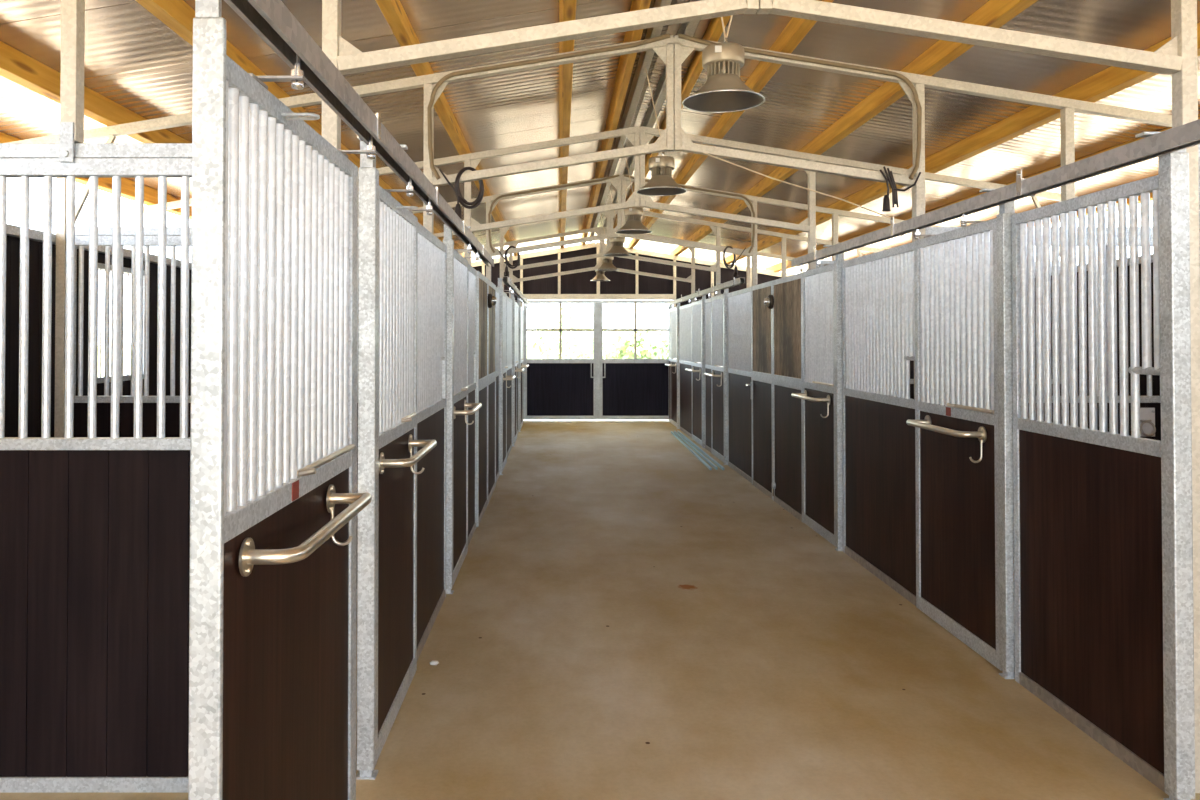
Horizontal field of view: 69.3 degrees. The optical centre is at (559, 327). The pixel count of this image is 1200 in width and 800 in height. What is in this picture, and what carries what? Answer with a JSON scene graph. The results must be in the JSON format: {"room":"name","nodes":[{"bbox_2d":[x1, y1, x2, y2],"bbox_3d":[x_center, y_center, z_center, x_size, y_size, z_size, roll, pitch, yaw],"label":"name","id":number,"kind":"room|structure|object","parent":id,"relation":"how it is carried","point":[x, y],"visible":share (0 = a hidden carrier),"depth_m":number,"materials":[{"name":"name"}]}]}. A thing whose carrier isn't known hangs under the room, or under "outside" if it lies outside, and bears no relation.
{"room":"farm building","nodes":[
{"label":"farm building","id":0,"kind":"room"},
{"bbox_2d":[5,235,190,436],"bbox_3d":[-3.425,0.612,5.867,0.050,2.340,24.550,0,-1,0],"label":"wall","id":1,"kind":"structure","parent":0,"point":[12,243],"depth_m":5.69,"materials":[{"name":"brown wood"}]},
{"bbox_2d":[6,224,191,269],"bbox_3d":[-3.400,-0.589,5.884,0.110,0.058,24.550,0,-1,0],"label":"trim","id":2,"kind":"structure","parent":1,"relation":"on","point":[11,230],"depth_m":6.05,"materials":[{"name":"metal"}]},
{"bbox_2d":[97,263,144,382],"bbox_3d":[-3.399,-0.026,6.701,0.058,0.880,0.820,0,-1,0],"label":"window","id":3,"kind":"structure","parent":1,"relation":"in","point":[127,376],"depth_m":6.62,"materials":[{"name":"metal"}]},
{"bbox_2d":[0,420,1199,799],"bbox_3d":[0.760,1.844,5.975,8.520,0.120,24.800,0,-1,0],"label":"floor","id":4,"kind":"structure","parent":0,"point":[626,616],"depth_m":4.43,"materials":[{"name":"concrete"}]},
{"bbox_2d":[0,143,191,792],"bbox_3d":[-2.083,0.523,3.293,2.353,2.446,0.050,0,-1,0],"label":"wall","id":5,"kind":"structure","parent":4,"relation":"on","point":[95,531],"depth_m":3.27,"materials":[{"name":"wood"}]},
{"bbox_2d":[188,0,226,799],"bbox_3d":[-0.696,0.488,1.846,0.187,2.475,0.020,0,-1,0],"label":"post","id":6,"kind":"object","parent":4,"relation":"on","point":[209,26],"visible":1,"depth_m":1.84,"materials":[{"name":"metal"}]},
{"bbox_2d":[73,227,357,452],"bbox_3d":[-2.083,0.557,5.743,2.353,2.446,0.050,0,-1,0],"label":"wall","id":7,"kind":"structure","parent":4,"relation":"on","point":[172,402],"depth_m":5.74,"materials":[{"name":"metal"}]},
{"bbox_2d":[356,141,407,779],"bbox_3d":[-0.696,0.510,3.398,0.187,2.475,0.070,0,-1,0],"label":"post","id":8,"kind":"object","parent":4,"relation":"on","point":[368,175],"visible":0.91,"depth_m":3.37,"materials":[{"name":"metal"}]},
{"bbox_2d":[224,0,493,266],"bbox_3d":[-0.644,-0.672,4.285,0.078,0.120,7.550,0,-1,0],"label":"door track","id":9,"kind":"object","parent":8,"relation":"attached to","point":[271,20],"visible":1,"depth_m":2.46,"materials":[{"name":"metal"}]},
{"bbox_2d":[222,53,376,799],"bbox_3d":[-0.681,0.529,2.491,0.173,2.388,1.264,0,-1,0],"label":"door","id":10,"kind":"structure","parent":9,"relation":"hanging from","point":[292,502],"depth_m":2.35,"materials":[{"name":"metal"}]},
{"bbox_2d":[377,176,436,759],"bbox_3d":[-0.681,0.549,3.945,0.173,2.388,0.995,0,-1,0],"label":"door","id":11,"kind":"structure","parent":9,"relation":"hanging from","point":[398,456],"depth_m":3.90,"materials":[{"name":"metal"}]},
{"bbox_2d":[453,241,481,584],"bbox_3d":[-0.681,0.584,6.405,0.173,2.388,1.035,0,-1,0],"label":"door","id":12,"kind":"structure","parent":9,"relation":"hanging from","point":[461,412],"depth_m":6.50,"materials":[{"name":"metal"}]},
{"bbox_2d":[417,222,446,660],"bbox_3d":[-0.771,0.609,5.099,0.038,2.325,1.305,0,-1,0],"label":"panel","id":13,"kind":"object","parent":4,"relation":"on","point":[432,252],"visible":0.75,"depth_m":5.13,"materials":[{"name":"metal"}]},
{"bbox_2d":[443,224,470,593],"bbox_3d":[-0.696,0.544,5.838,0.187,2.475,0.070,0,-1,0],"label":"post","id":14,"kind":"object","parent":4,"relation":"on","point":[447,240],"visible":0.69,"depth_m":5.80,"materials":[{"name":"metal"}]},
{"bbox_2d":[468,264,476,544],"bbox_3d":[-0.771,0.641,7.382,0.038,2.325,0.900,0,-1,0],"label":"panel","id":15,"kind":"object","parent":4,"relation":"on","point":[472,273],"visible":0.58,"depth_m":7.55,"materials":[{"name":"metal"}]},
{"bbox_2d":[476,271,487,526],"bbox_3d":[-0.757,0.655,8.407,0.038,2.325,1.070,0,-1,0],"label":"door","id":16,"kind":"structure","parent":4,"relation":"on","point":[482,281],"depth_m":8.28,"materials":[{"name":"wood"}]},
{"bbox_2d":[488,279,495,502],"bbox_3d":[-0.757,0.670,9.497,0.038,2.325,1.090,0,-1,0],"label":"door","id":17,"kind":"structure","parent":4,"relation":"on","point":[491,287],"depth_m":9.49,"materials":[{"name":"metal"}]},
{"bbox_2d":[496,287,499,481],"bbox_3d":[-0.771,0.684,10.457,0.038,2.325,0.790,0,-1,0],"label":"panel","id":18,"kind":"object","parent":4,"relation":"on","point":[497,289],"visible":0.52,"depth_m":10.60,"materials":[{"name":"metal"}]},
{"bbox_2d":[497,278,511,474],"bbox_3d":[-0.696,0.615,10.928,0.187,2.475,0.070,0,-1,0],"label":"post","id":19,"kind":"object","parent":4,"relation":"on","point":[500,287],"visible":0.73,"depth_m":10.89,"materials":[{"name":"metal"}]},
{"bbox_2d":[507,296,511,456],"bbox_3d":[-0.771,0.717,12.866,0.038,2.325,1.770,0,-1,0],"label":"panel","id":20,"kind":"object","parent":4,"relation":"on","point":[509,301],"visible":0.59,"depth_m":13.08,"materials":[{"name":"metal"}]},
{"bbox_2d":[510,291,514,445],"bbox_3d":[-0.696,0.656,13.827,0.187,2.475,0.070,0,-1,0],"label":"post","id":21,"kind":"object","parent":4,"relation":"on","point":[512,297],"visible":0.66,"depth_m":13.79,"materials":[{"name":"metal"}]},
{"bbox_2d":[503,276,529,306],"bbox_3d":[-0.644,-0.536,14.059,0.078,0.120,7.700,0,-1,0],"label":"door track","id":22,"kind":"object","parent":21,"relation":"attached to","point":[506,280],"visible":0.94,"depth_m":12.08,"materials":[{"name":"metal"}]},
{"bbox_2d":[503,286,515,468],"bbox_3d":[-0.681,0.654,11.475,0.173,2.388,0.995,0,-1,0],"label":"door","id":23,"kind":"structure","parent":22,"relation":"hanging from","point":[505,377],"depth_m":11.60,"materials":[{"name":"metal"}]},
{"bbox_2d":[515,297,523,441],"bbox_3d":[-0.681,0.695,14.374,0.173,2.388,0.995,0,-1,0],"label":"door","id":24,"kind":"structure","parent":22,"relation":"hanging from","point":[520,300],"depth_m":14.49,"materials":[{"name":"metal"}]},
{"bbox_2d":[521,302,528,427],"bbox_3d":[-0.681,0.726,16.584,0.173,2.388,1.115,0,-1,0],"label":"door","id":25,"kind":"structure","parent":22,"relation":"hanging from","point":[525,305],"depth_m":16.77,"materials":[{"name":"metal"}]},
{"bbox_2d":[517,304,518,434],"bbox_3d":[-0.771,0.752,15.391,0.038,2.325,1.020,0,-1,0],"label":"panel","id":26,"kind":"object","parent":4,"relation":"on","point":[517,304],"visible":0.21,"depth_m":15.63,"materials":[{"name":"metal"}]},
{"bbox_2d":[517,297,526,431],"bbox_3d":[-0.696,0.686,15.977,0.187,2.475,0.070,0,-1,0],"label":"post","id":27,"kind":"object","parent":4,"relation":"on","point":[518,302],"visible":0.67,"depth_m":15.94,"materials":[{"name":"metal"}]},
{"bbox_2d":[523,309,523,420],"bbox_3d":[-0.771,0.783,17.611,0.038,2.325,0.920,0,-1,0],"label":"panel","id":28,"kind":"object","parent":4,"relation":"on","point":[523,309],"visible":0.12,"depth_m":18.03,"materials":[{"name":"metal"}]},
{"bbox_2d":[7,35,1171,436],"bbox_3d":[0.758,-0.079,5.741,9.709,3.719,0.082,0,-1,0],"label":"frame","id":29,"kind":"object","parent":4,"relation":"on","point":[672,51],"visible":0.58,"depth_m":5.74,"materials":[{"name":"metal"}]},
{"bbox_2d":[439,167,483,218],"bbox_3d":[-0.637,-0.877,5.734,0.311,0.385,0.087,0,-1,-24],"label":"power cable","id":30,"kind":"object","parent":29,"relation":"attached to","point":[460,199],"visible":0.85,"depth_m":5.72,"materials":[{"name":"black rubber"}]},
{"bbox_2d":[427,34,669,179],"bbox_3d":[-0.071,-1.458,5.722,1.605,0.970,0.038,0,-1,0],"label":"conduit","id":31,"kind":"object","parent":29,"relation":"attached to","point":[631,45],"visible":1,"depth_m":5.72,"materials":[{"name":"metal"}]},
{"bbox_2d":[704,152,890,217],"bbox_3d":[1.560,-0.931,5.698,1.224,0.445,0.018,0,-1,2],"label":"cord","id":32,"kind":"object","parent":29,"relation":"hanging from","point":[704,152],"visible":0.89,"depth_m":5.70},
{"bbox_2d":[678,33,921,179],"bbox_3d":[1.587,-1.458,5.722,1.605,0.970,0.038,0,-1,0],"label":"conduit","id":33,"kind":"object","parent":29,"relation":"attached to","point":[907,81],"visible":0.97,"depth_m":5.72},
{"bbox_2d":[879,166,920,211],"bbox_3d":[2.245,-0.913,5.708,0.272,0.298,0.053,0,-1,0],"label":"power cable","id":34,"kind":"object","parent":29,"relation":"attached to","point":[886,201],"visible":1,"depth_m":5.70,"materials":[{"name":"black rubber"}]},
{"bbox_2d":[457,227,794,302],"bbox_3d":[0.758,0.057,15.490,9.709,3.719,0.082,0,-1,0],"label":"frame","id":35,"kind":"object","parent":4,"relation":"on","point":[598,230],"visible":0.27,"depth_m":15.49,"materials":[{"name":"metal"}]},
{"bbox_2d":[135,0,471,261],"bbox_3d":[-1.954,-1.572,6.298,0.098,0.164,25.350,0,-1,0],"label":"timber purlin","id":36,"kind":"object","parent":35,"relation":"on","point":[177,15],"visible":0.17,"depth_m":5.01,"materials":[{"name":"brown wood"}]},
{"bbox_2d":[559,0,575,248],"bbox_3d":[0.045,-1.896,6.302,0.098,0.164,25.350,0,-1,0],"label":"timber purlin","id":37,"kind":"object","parent":35,"relation":"on","point":[567,8],"visible":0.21,"depth_m":6.93,"materials":[{"name":"brown wood"}]},
{"bbox_2d":[627,0,833,248],"bbox_3d":[1.510,-1.889,6.302,0.098,0.164,25.350,0,-1,0],"label":"timber purlin","id":38,"kind":"object","parent":35,"relation":"on","point":[796,29],"visible":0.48,"depth_m":6.56,"materials":[{"name":"brown wood"}]},
{"bbox_2d":[766,117,1199,271],"bbox_3d":[4.530,-1.400,6.295,0.098,0.164,25.350,0,-1,0],"label":"timber purlin","id":39,"kind":"object","parent":35,"relation":"on","point":[777,267],"visible":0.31,"depth_m":9.67,"materials":[{"name":"brown wood"}]},
{"bbox_2d":[59,0,1199,792],"bbox_3d":[0.758,-0.114,3.291,9.709,3.719,0.082,0,-1,0],"label":"frame","id":40,"kind":"object","parent":4,"relation":"on","point":[1177,57],"visible":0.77,"depth_m":3.29,"materials":[{"name":"metal"}]},
{"bbox_2d":[0,41,190,142],"bbox_3d":[-2.974,-1.407,6.295,0.098,0.164,25.350,0,-1,0],"label":"timber purlin","id":41,"kind":"object","parent":40,"relation":"on","point":[16,66],"visible":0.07,"depth_m":5.08,"materials":[{"name":"brown wood"}]},
{"bbox_2d":[0,132,191,219],"bbox_3d":[-3.874,-1.261,6.293,0.098,0.164,25.350,0,-1,0],"label":"timber purlin","id":42,"kind":"object","parent":40,"relation":"on","point":[104,184],"visible":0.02,"depth_m":7.72,"materials":[{"name":"brown wood"}]},
{"bbox_2d":[376,0,517,255],"bbox_3d":[-0.924,-1.739,6.300,0.098,0.164,25.350,0,-1,0],"label":"timber purlin","id":43,"kind":"object","parent":40,"relation":"on","point":[393,11],"visible":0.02,"depth_m":5.77,"materials":[{"name":"brown wood"}]},
{"bbox_2d":[581,0,650,244],"bbox_3d":[0.495,-1.969,6.303,0.083,0.161,25.350,0,-1,0],"label":"timber purlin","id":44,"kind":"object","parent":40,"relation":"on","point":[626,62],"visible":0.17,"depth_m":7.22,"materials":[{"name":"brown wood"}]},
{"bbox_2d":[589,0,671,241],"bbox_3d":[0.638,-2.006,5.829,0.060,0.130,24.400,0,-1,0],"label":"channel","id":45,"kind":"object","parent":40,"relation":"attached to","point":[645,59],"visible":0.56,"depth_m":7.34,"materials":[{"name":"metal"}]},
{"bbox_2d":[596,213,618,270],"bbox_3d":[0.758,-1.367,13.740,0.380,0.923,0.380,0,-1,0],"label":"pendant lamp","id":46,"kind":"object","parent":45,"relation":"hanging from","point":[607,265],"visible":0.84,"depth_m":13.67,"materials":[{"name":"metal"}]},
{"bbox_2d":[603,187,631,256],"bbox_3d":[0.758,-1.401,11.311,0.380,0.923,0.380,0,-1,0],"label":"pendant lamp","id":47,"kind":"object","parent":45,"relation":"hanging from","point":[617,250],"visible":0.84,"depth_m":11.24,"materials":[{"name":"metal"}]},
{"bbox_2d":[615,142,651,233],"bbox_3d":[0.758,-1.435,8.881,0.380,0.923,0.380,0,-1,0],"label":"pendant lamp","id":48,"kind":"object","parent":45,"relation":"hanging from","point":[633,225],"visible":0.85,"depth_m":8.81,"materials":[{"name":"metal"}]},
{"bbox_2d":[626,215,640,221],"bbox_3d":[0.758,-1.118,8.877,0.152,0.062,0.151,0,-1,0],"label":"housing","id":49,"kind":"object","parent":48,"relation":"in","point":[629,218],"depth_m":8.82,"materials":[{"name":"grey paint"}]},
{"bbox_2d":[636,68,686,195],"bbox_3d":[0.758,-1.469,6.451,0.380,0.923,0.380,0,-1,0],"label":"pendant lamp","id":50,"kind":"object","parent":45,"relation":"hanging from","point":[661,183],"visible":0.98,"depth_m":6.39,"materials":[{"name":"metal"}]},
{"bbox_2d":[651,167,671,176],"bbox_3d":[0.758,-1.152,6.447,0.152,0.062,0.151,0,-1,0],"label":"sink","id":51,"kind":"object","parent":50,"relation":"in","point":[655,171],"depth_m":6.39,"materials":[{"name":"grey paint"}]},
{"bbox_2d":[604,0,700,226],"bbox_3d":[0.858,-2.006,5.829,0.060,0.130,24.400,0,-1,0],"label":"channel","id":52,"kind":"object","parent":40,"relation":"attached to","point":[687,28],"visible":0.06,"depth_m":7.48,"materials":[{"name":"metal"}]},
{"bbox_2d":[590,233,610,280],"bbox_3d":[0.758,-1.333,16.170,0.380,0.923,0.380,0,-1,0],"label":"pendant lamp","id":53,"kind":"object","parent":52,"relation":"hanging from","point":[600,276],"visible":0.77,"depth_m":16.12,"materials":[{"name":"metal"}]},
{"bbox_2d":[682,15,764,112],"bbox_3d":[0.758,-1.503,4.021,0.380,0.923,0.380,0,-1,0],"label":"pendant lamp","id":54,"kind":"object","parent":52,"relation":"hanging from","point":[723,91],"visible":1,"depth_m":3.98,"materials":[{"name":"metal"}]},
{"bbox_2d":[720,23,1199,263],"bbox_3d":[3.521,-1.564,6.297,0.098,0.164,25.350,0,-1,0],"label":"timber purlin","id":55,"kind":"object","parent":40,"relation":"on","point":[1111,80],"visible":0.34,"depth_m":6.78,"materials":[{"name":"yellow wood"}]},
{"bbox_2d":[126,126,1152,268],"bbox_3d":[0.758,-0.045,8.190,9.709,3.719,0.082,0,-1,0],"label":"frame","id":56,"kind":"object","parent":4,"relation":"on","point":[637,135],"visible":0.44,"depth_m":8.19,"materials":[{"name":"metal"}]},
{"bbox_2d":[434,210,883,295],"bbox_3d":[0.758,0.022,13.040,9.709,3.719,0.082,0,-1,0],"label":"frame","id":57,"kind":"object","parent":4,"relation":"on","point":[715,227],"visible":0.3,"depth_m":13.04,"materials":[{"name":"metal"}]},
{"bbox_2d":[668,309,670,421],"bbox_3d":[2.287,0.787,17.836,0.038,2.325,0.470,0,-1,0],"label":"panel","id":58,"kind":"object","parent":4,"relation":"on","point":[669,309],"visible":0.35,"depth_m":17.98,"materials":[{"name":"metal"}]},
{"bbox_2d":[412,175,942,285],"bbox_3d":[0.758,-0.011,10.610,9.709,3.719,0.082,0,-1,0],"label":"frame","id":59,"kind":"object","parent":4,"relation":"on","point":[621,183],"visible":0.37,"depth_m":10.61,"materials":[{"name":"metal"}]},
{"bbox_2d":[497,246,519,276],"bbox_3d":[-0.617,-0.809,10.604,0.311,0.385,0.087,0,-1,-24],"label":"power cable","id":60,"kind":"object","parent":59,"relation":"attached to","point":[508,264],"visible":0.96,"depth_m":10.58,"materials":[{"name":"black rubber"}]},
{"bbox_2d":[488,174,618,252],"bbox_3d":[-0.071,-1.390,10.592,1.605,0.970,0.038,0,-1,0],"label":"conduit","id":61,"kind":"object","parent":59,"relation":"attached to","point":[617,175],"visible":0.97,"depth_m":10.59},
{"bbox_2d":[624,174,754,252],"bbox_3d":[1.587,-1.390,10.592,1.605,0.970,0.038,0,-1,0],"label":"conduit","id":62,"kind":"object","parent":59,"relation":"attached to","point":[625,175],"visible":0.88,"depth_m":10.59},
{"bbox_2d":[723,246,745,276],"bbox_3d":[2.130,-0.809,10.576,0.238,0.385,0.175,1,-1,-36],"label":"power cable","id":63,"kind":"object","parent":59,"relation":"attached to","point":[734,259],"visible":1,"depth_m":10.57,"materials":[{"name":"black rubber"}]},
{"bbox_2d":[677,303,679,428],"bbox_3d":[2.225,0.693,16.527,0.162,2.475,0.070,0,-1,0],"label":"post","id":64,"kind":"object","parent":4,"relation":"on","point":[678,304],"visible":0.64,"depth_m":16.49,"materials":[{"name":"metal"}]},
{"bbox_2d":[679,303,691,437],"bbox_3d":[2.287,0.756,15.621,0.038,2.325,1.680,0,-1,0],"label":"panel","id":65,"kind":"object","parent":4,"relation":"on","point":[685,346],"visible":0.79,"depth_m":15.69,"materials":[{"name":"metal"}]},
{"bbox_2d":[671,431,711,469],"bbox_3d":[2.000,1.872,13.525,0.026,0.034,4.501,0,-1,1],"label":"tube","id":66,"kind":"object","parent":4,"relation":"on","point":[672,432],"visible":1,"depth_m":12.91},
{"bbox_2d":[674,431,717,469],"bbox_3d":[2.075,1.873,13.600,0.026,0.034,4.550,0,-1,1],"label":"tube","id":67,"kind":"object","parent":4,"relation":"on","point":[714,466],"visible":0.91,"depth_m":12.91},
{"bbox_2d":[677,431,723,469],"bbox_3d":[2.147,1.873,13.575,0.026,0.034,4.600,0,-1,0],"label":"tube","id":68,"kind":"object","parent":4,"relation":"on","point":[679,432],"visible":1,"depth_m":12.97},
{"bbox_2d":[696,291,705,447],"bbox_3d":[2.225,0.653,13.627,0.162,2.475,0.070,0,-1,0],"label":"post","id":69,"kind":"object","parent":4,"relation":"on","point":[704,296],"visible":0.56,"depth_m":13.59,"materials":[{"name":"metal"}]},
{"bbox_2d":[664,275,744,306],"bbox_3d":[2.180,-0.535,14.134,0.078,0.120,7.550,0,-1,0],"label":"door track","id":70,"kind":"object","parent":69,"relation":"attached to","point":[741,280],"visible":1,"depth_m":12.47,"materials":[{"name":"metal"}]},
{"bbox_2d":[665,304,676,426],"bbox_3d":[2.197,0.733,17.084,0.173,2.388,1.015,0,-1,0],"label":"door","id":71,"kind":"structure","parent":70,"relation":"hanging from","point":[673,311],"depth_m":17.18,"materials":[{"name":"metal"}]},
{"bbox_2d":[685,297,702,446],"bbox_3d":[2.197,0.693,14.224,0.173,2.388,1.095,0,-1,0],"label":"door","id":72,"kind":"structure","parent":70,"relation":"hanging from","point":[696,370],"depth_m":14.28,"materials":[{"name":"metal"}]},
{"bbox_2d":[704,291,724,462],"bbox_3d":[2.197,0.666,12.349,0.173,2.388,1.005,0,-1,0],"label":"door","id":73,"kind":"structure","parent":70,"relation":"hanging from","point":[717,390],"depth_m":12.39,"materials":[{"name":"metal"}]},
{"bbox_2d":[705,298,710,451],"bbox_3d":[2.287,0.722,13.214,0.038,2.325,0.695,0,-1,0],"label":"panel","id":74,"kind":"object","parent":4,"relation":"on","point":[707,301],"visible":0.58,"depth_m":13.29,"materials":[{"name":"metal"}]},
{"bbox_2d":[717,283,728,464],"bbox_3d":[2.225,0.627,11.797,0.162,2.475,0.070,0,-1,0],"label":"post","id":75,"kind":"object","parent":4,"relation":"on","point":[726,291],"visible":0.7,"depth_m":11.76,"materials":[{"name":"metal"}]},
{"bbox_2d":[727,287,751,482],"bbox_3d":[2.287,0.691,10.976,0.038,2.325,1.510,0,-1,0],"label":"panel","id":76,"kind":"object","parent":4,"relation":"on","point":[739,401],"visible":0.82,"depth_m":10.98,"materials":[{"name":"wood"}]},
{"bbox_2d":[751,281,772,499],"bbox_3d":[2.273,0.673,9.692,0.038,2.325,1.000,0,-1,0],"label":"door","id":77,"kind":"structure","parent":4,"relation":"on","point":[761,315],"depth_m":9.72,"materials":[{"name":"metal"}]},
{"bbox_2d":[764,295,773,308],"bbox_3d":[2.210,-0.272,9.200,0.088,0.150,0.150,0,-1,0],"label":"lamp","id":78,"kind":"object","parent":77,"relation":"attached to","point":[768,301],"visible":1,"depth_m":9.15,"materials":[{"name":"metal"}]},
{"bbox_2d":[823,245,843,550],"bbox_3d":[2.225,0.560,7.013,0.162,2.475,0.070,0,-1,0],"label":"post","id":79,"kind":"object","parent":4,"relation":"on","point":[840,257],"visible":0.69,"depth_m":6.98,"materials":[{"name":"metal"}]},
{"bbox_2d":[842,242,915,605],"bbox_3d":[2.287,0.625,6.224,0.038,2.325,1.465,0,-1,0],"label":"panel","id":80,"kind":"object","parent":4,"relation":"on","point":[878,288],"visible":0.84,"depth_m":6.15,"materials":[{"name":"wood"}]},
{"bbox_2d":[816,261,1060,398],"bbox_3d":[3.602,0.591,8.193,2.357,2.446,0.050,0,-1,0],"label":"wall","id":81,"kind":"structure","parent":4,"relation":"on","point":[821,262],"depth_m":8.19,"materials":[{"name":"metal"}]},
{"bbox_2d":[772,273,802,521],"bbox_3d":[2.273,0.658,8.617,0.038,2.325,1.130,0,-1,0],"label":"door","id":82,"kind":"structure","parent":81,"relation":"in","point":[786,291],"depth_m":8.57,"materials":[{"name":"metal"}]},
{"bbox_2d":[979,186,1015,678],"bbox_3d":[2.225,0.524,4.388,0.162,2.475,0.070,0,-1,0],"label":"post","id":83,"kind":"object","parent":4,"relation":"on","point":[1004,218],"visible":0.81,"depth_m":4.36,"materials":[{"name":"metal"}]},
{"bbox_2d":[791,119,1199,266],"bbox_3d":[2.180,-0.663,4.935,0.078,0.120,6.250,0,-1,0],"label":"door track","id":84,"kind":"object","parent":83,"relation":"attached to","point":[1187,135],"visible":1,"depth_m":3.92,"materials":[{"name":"metal"}]},
{"bbox_2d":[791,259,836,546],"bbox_3d":[2.197,0.599,7.542,0.173,2.388,0.960,0,-1,0],"label":"door","id":85,"kind":"structure","parent":84,"relation":"hanging from","point":[818,350],"depth_m":7.53,"materials":[{"name":"metal"}]},
{"bbox_2d":[906,213,1002,670],"bbox_3d":[2.197,0.563,4.955,0.173,2.388,1.045,0,-1,0],"label":"door","id":86,"kind":"structure","parent":84,"relation":"hanging from","point":[955,423],"depth_m":4.91,"materials":[{"name":"wood"}]},
{"bbox_2d":[925,227,1160,440],"bbox_3d":[3.602,0.557,5.743,2.357,2.446,0.050,0,-1,0],"label":"wall","id":87,"kind":"structure","parent":4,"relation":"on","point":[1149,401],"depth_m":5.74,"materials":[{"name":"metal"}]},
{"bbox_2d":[1140,408,1155,436],"bbox_3d":[3.860,0.625,5.700,0.130,0.190,0.052,0,-1,0],"label":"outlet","id":88,"kind":"object","parent":87,"relation":"attached to","point":[1147,415],"visible":0.8,"depth_m":5.71,"materials":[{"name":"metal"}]},
{"bbox_2d":[1012,175,1168,794],"bbox_3d":[2.287,0.590,3.782,0.038,2.325,1.110,0,-1,0],"label":"panel","id":89,"kind":"object","parent":4,"relation":"on","point":[1088,592],"visible":0.8,"depth_m":3.71,"materials":[{"name":"metal"}]},
{"bbox_2d":[1135,128,1194,799],"bbox_3d":[2.225,0.507,3.188,0.162,2.475,0.070,0,-1,0],"label":"post","id":90,"kind":"object","parent":4,"relation":"on","point":[1173,168],"visible":0.83,"depth_m":3.16,"materials":[{"name":"metal"}]},
{"bbox_2d":[1198,144,1199,259],"bbox_3d":[3.602,0.523,3.293,2.357,2.446,0.050,0,-1,0],"label":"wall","id":91,"kind":"structure","parent":4,"relation":"on","point":[1198,144],"depth_m":3.28,"materials":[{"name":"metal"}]},
{"bbox_2d":[0,0,1199,260],"bbox_3d":[0.758,-1.734,5.360,9.908,0.862,23.521,0,-1,0],"label":"ceiling","id":92,"kind":"structure","parent":0,"point":[800,103],"depth_m":6.62,"materials":[{"name":"metal"}]},
{"bbox_2d":[471,232,595,259],"bbox_3d":[-1.717,-1.557,18.084,4.958,0.862,1.971,0,-1,0],"label":"window","id":93,"kind":"structure","parent":92,"relation":"attached to","point":[576,236],"depth_m":17.79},
{"bbox_2d":[606,16,730,243],"bbox_3d":[1.030,-1.967,6.303,0.083,0.161,25.350,0,-1,0],"label":"timber purlin","id":94,"kind":"object","parent":92,"relation":"attached to","point":[714,30],"visible":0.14,"depth_m":6.49,"materials":[{"name":"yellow wood"}]},
{"bbox_2d":[596,234,807,272],"bbox_3d":[3.233,-1.557,18.084,4.958,0.862,1.971,0,-1,0],"label":"window","id":95,"kind":"structure","parent":92,"relation":"attached to","point":[764,262],"depth_m":18.27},
{"bbox_2d":[670,0,1037,255],"bbox_3d":[2.441,-1.739,6.300,0.098,0.164,25.350,0,-1,0],"label":"timber purlin","id":96,"kind":"object","parent":92,"relation":"attached to","point":[995,13],"visible":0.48,"depth_m":6.45,"materials":[{"name":"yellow wood"}]},
{"bbox_2d":[1034,192,1152,226],"bbox_3d":[5.391,-1.261,6.293,0.098,0.164,25.350,0,-1,0],"label":"timber purlin","id":97,"kind":"object","parent":92,"relation":"attached to","point":[1139,197],"visible":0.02,"depth_m":8.17,"materials":[{"name":"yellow wood"}]},
{"bbox_2d":[473,247,780,306],"bbox_3d":[0.760,0.134,18.215,8.320,3.640,0.050,0,-1,0],"label":"wall","id":98,"kind":"structure","parent":0,"point":[621,282],"depth_m":18.21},
{"bbox_2d":[523,300,599,418],"bbox_3d":[0.037,0.675,18.116,1.594,2.485,0.062,0,-1,0],"label":"door","id":99,"kind":"structure","parent":98,"relation":"in","point":[560,388],"depth_m":18.10,"materials":[{"name":"metal"}]},
{"bbox_2d":[471,242,793,307],"bbox_3d":[0.760,0.084,18.156,8.336,3.739,0.070,0,-1,0],"label":"trim","id":100,"kind":"structure","parent":98,"relation":"attached to","point":[559,296],"depth_m":18.15,"materials":[{"name":"metal"}]},
{"bbox_2d":[598,300,672,418],"bbox_3d":[1.582,0.675,18.116,1.556,2.485,0.062,0,-1,0],"label":"door","id":101,"kind":"structure","parent":98,"relation":"in","point":[635,388],"depth_m":18.11,"materials":[{"name":"wood"}]},
{"bbox_2d":[707,61,739,78],"bbox_3d":[0.758,-1.186,4.017,0.152,0.062,0.151,0,-1,0],"label":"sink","id":102,"kind":"object","parent":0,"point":[715,69],"depth_m":3.96,"materials":[{"name":"grey paint"}]},
{"bbox_2d":[910,262,1159,395],"bbox_3d":[4.945,0.612,5.867,0.050,2.340,24.550,0,-1,0],"label":"wall","id":103,"kind":"structure","parent":0,"point":[1143,378],"depth_m":7.50,"materials":[{"name":"brown wood"}]},
{"bbox_2d":[1051,254,1152,275],"bbox_3d":[4.920,-0.589,5.884,0.110,0.058,24.550,0,-1,0],"label":"trim","id":104,"kind":"structure","parent":103,"relation":"on","point":[1128,259],"depth_m":7.43,"materials":[{"name":"wood"}]},
{"label":"outside","id":105,"kind":"structure","parent":0,"visible":0},
{"bbox_2d":[98,345,668,419],"bbox_3d":[0.000,2.737,69.969,300.000,0.001,380.000,0,-1,0],"label":"ground","id":106,"kind":"structure","parent":105,"point":[531,353],"depth_m":80.31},
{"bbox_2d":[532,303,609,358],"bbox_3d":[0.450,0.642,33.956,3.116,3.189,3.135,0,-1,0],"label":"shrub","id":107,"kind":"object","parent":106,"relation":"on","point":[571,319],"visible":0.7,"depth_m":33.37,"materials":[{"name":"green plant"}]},
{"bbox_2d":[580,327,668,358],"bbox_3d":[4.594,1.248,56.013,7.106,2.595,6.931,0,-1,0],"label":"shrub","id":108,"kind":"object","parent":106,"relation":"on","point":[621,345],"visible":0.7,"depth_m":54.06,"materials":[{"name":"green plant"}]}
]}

